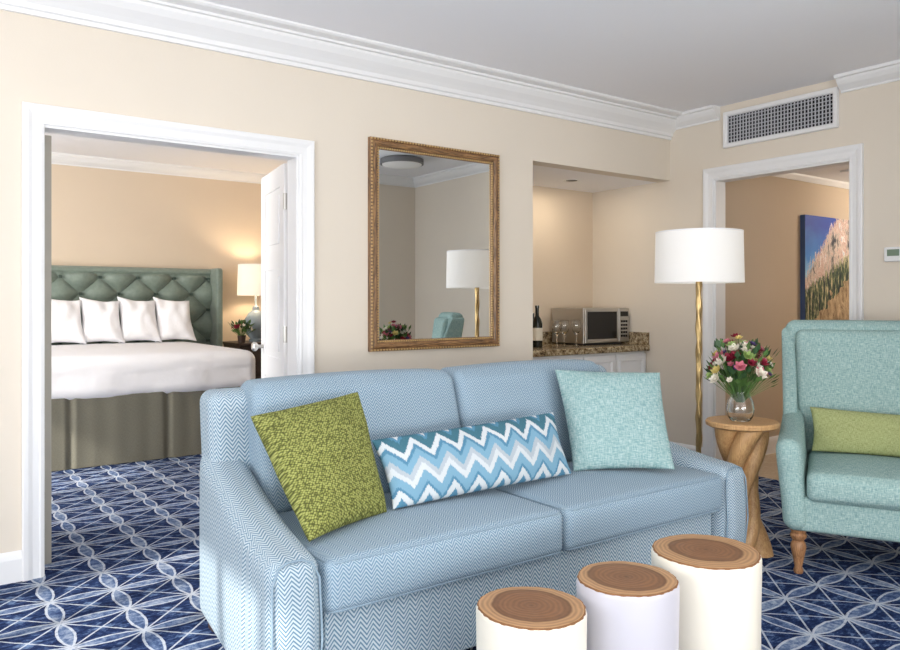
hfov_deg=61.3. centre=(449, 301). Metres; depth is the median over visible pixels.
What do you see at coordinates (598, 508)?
seat cushion
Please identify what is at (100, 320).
bed pillow
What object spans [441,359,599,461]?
cushion
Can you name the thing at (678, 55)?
ceiling
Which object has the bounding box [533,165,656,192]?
ceiling
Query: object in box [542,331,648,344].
backsplash
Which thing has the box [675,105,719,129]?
crown molding
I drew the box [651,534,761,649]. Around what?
table
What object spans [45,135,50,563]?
strip
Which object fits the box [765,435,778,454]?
baseboard
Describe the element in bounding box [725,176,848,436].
wall
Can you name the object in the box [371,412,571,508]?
lumbar pillow
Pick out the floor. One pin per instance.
(123, 572)
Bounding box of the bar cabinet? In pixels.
[533,331,649,372]
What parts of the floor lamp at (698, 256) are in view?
stem, lamp shade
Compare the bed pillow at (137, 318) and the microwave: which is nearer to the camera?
the microwave
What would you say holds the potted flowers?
on the nightstand
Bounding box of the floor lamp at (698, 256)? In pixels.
[654,228,744,452]
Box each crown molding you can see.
[0,0,681,139]
[51,152,266,183]
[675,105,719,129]
[774,173,848,188]
[834,59,899,92]
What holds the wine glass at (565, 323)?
on the bar cabinet
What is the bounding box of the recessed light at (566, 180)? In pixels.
[563,179,579,181]
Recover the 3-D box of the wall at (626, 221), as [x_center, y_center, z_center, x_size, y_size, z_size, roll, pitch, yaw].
[2.634,-0.107,4.894,0.120,2.690,4.760,0,0,-36]
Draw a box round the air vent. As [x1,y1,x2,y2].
[723,86,838,148]
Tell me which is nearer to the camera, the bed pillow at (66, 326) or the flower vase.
the flower vase
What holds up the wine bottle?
on the bar cabinet
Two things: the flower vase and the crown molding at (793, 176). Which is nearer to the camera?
the flower vase
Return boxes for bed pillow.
[51,299,86,343]
[79,297,124,343]
[117,297,161,342]
[153,297,196,341]
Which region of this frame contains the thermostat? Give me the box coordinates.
[884,247,899,261]
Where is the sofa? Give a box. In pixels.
[199,359,748,649]
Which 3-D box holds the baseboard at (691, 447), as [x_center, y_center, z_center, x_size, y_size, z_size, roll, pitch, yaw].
[1.759,1.171,5.987,0.016,0.135,0.564,0,0,-36]
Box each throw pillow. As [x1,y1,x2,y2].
[250,392,386,541]
[555,369,674,470]
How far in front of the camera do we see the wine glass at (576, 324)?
5.92 m
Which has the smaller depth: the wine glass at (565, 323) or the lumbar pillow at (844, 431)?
the lumbar pillow at (844, 431)
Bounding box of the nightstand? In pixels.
[223,340,260,378]
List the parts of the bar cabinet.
door, door, door moulding, door, door moulding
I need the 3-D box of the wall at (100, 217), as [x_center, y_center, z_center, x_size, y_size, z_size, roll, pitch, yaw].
[-4.351,-0.107,7.196,6.590,2.690,0.120,0,0,-36]
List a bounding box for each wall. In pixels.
[0,10,669,552]
[51,164,260,346]
[533,186,592,331]
[593,79,899,446]
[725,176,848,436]
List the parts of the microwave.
door, control panel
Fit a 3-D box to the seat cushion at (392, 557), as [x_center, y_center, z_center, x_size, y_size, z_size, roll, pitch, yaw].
[-0.163,0.860,2.823,0.987,0.211,0.699,0,0,-36]
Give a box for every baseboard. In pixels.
[0,550,21,584]
[671,441,702,453]
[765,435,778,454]
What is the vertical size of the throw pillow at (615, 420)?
0.431 m
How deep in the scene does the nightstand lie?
8.10 m
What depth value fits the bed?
6.04 m
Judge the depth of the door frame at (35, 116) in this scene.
3.52 m
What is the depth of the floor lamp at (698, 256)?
4.30 m
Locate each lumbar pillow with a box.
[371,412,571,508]
[810,407,899,456]
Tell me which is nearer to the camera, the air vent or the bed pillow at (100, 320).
the air vent
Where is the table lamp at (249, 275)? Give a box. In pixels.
[237,264,260,341]
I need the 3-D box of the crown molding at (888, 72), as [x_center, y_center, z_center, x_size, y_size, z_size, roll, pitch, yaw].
[3.184,-1.402,3.946,0.100,0.100,2.340,0,0,-36]
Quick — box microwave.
[552,308,628,344]
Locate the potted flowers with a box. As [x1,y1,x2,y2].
[229,319,254,342]
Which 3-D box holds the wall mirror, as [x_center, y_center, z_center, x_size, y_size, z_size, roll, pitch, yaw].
[-0.075,-0.335,4.685,0.967,1.246,0.037,0,0,-36]
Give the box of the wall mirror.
[368,136,499,351]
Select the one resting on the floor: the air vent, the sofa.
the sofa
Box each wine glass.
[552,320,561,346]
[560,320,568,346]
[571,320,580,345]
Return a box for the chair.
[776,320,899,573]
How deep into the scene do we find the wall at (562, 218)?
6.47 m
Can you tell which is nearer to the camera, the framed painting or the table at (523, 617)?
the table at (523, 617)
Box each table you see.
[476,586,586,649]
[576,561,679,649]
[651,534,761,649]
[705,415,779,557]
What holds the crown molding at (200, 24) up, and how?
attached to the wall at (43, 61)
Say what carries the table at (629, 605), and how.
on the floor
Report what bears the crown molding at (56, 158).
attached to the wall at (100, 217)
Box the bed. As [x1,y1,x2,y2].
[51,265,254,471]
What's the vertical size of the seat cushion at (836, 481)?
0.170 m
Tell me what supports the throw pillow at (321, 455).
on the sofa
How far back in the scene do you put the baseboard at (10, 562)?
3.35 m
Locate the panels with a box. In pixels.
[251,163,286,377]
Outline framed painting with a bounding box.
[800,215,848,319]
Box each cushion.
[240,368,460,512]
[278,489,561,611]
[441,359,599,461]
[492,461,721,548]
[807,451,899,510]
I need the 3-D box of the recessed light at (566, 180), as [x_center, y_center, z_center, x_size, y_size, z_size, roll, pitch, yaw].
[0.962,-0.959,6.005,0.130,0.005,0.130,0,0,-36]
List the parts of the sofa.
arm, frame, seat, arm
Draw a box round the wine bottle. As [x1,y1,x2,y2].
[533,306,542,347]
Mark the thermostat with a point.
(891, 254)
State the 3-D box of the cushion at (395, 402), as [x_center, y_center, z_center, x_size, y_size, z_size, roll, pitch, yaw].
[-0.373,0.545,3.153,0.942,0.505,0.335,0,0,-36]
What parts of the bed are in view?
headboard, mattress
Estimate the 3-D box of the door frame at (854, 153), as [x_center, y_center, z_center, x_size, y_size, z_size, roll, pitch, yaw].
[2.313,0.117,5.314,0.146,2.241,1.175,0,0,-36]
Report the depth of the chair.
3.83 m
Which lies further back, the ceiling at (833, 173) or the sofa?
the ceiling at (833, 173)
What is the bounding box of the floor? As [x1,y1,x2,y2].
[0,453,899,649]
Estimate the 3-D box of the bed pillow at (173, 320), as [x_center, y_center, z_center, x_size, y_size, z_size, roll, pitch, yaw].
[-2.796,0.171,7.682,0.397,0.450,0.272,0,0,-36]
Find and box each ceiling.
[45,0,899,173]
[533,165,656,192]
[794,165,848,182]
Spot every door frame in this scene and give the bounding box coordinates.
[22,101,314,581]
[703,143,863,459]
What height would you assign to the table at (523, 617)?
0.422 m
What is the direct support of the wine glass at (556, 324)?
on the bar cabinet
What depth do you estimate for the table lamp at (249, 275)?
8.19 m
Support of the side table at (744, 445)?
on the floor
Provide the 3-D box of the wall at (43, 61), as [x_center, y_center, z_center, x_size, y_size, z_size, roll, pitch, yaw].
[-1.348,-0.107,3.861,7.543,2.690,0.120,0,0,-36]
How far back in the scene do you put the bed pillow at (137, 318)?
7.41 m
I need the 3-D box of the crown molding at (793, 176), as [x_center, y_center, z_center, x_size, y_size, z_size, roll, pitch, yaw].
[3.493,-1.057,6.825,3.537,0.050,0.040,0,0,-36]
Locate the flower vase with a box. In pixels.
[704,333,779,421]

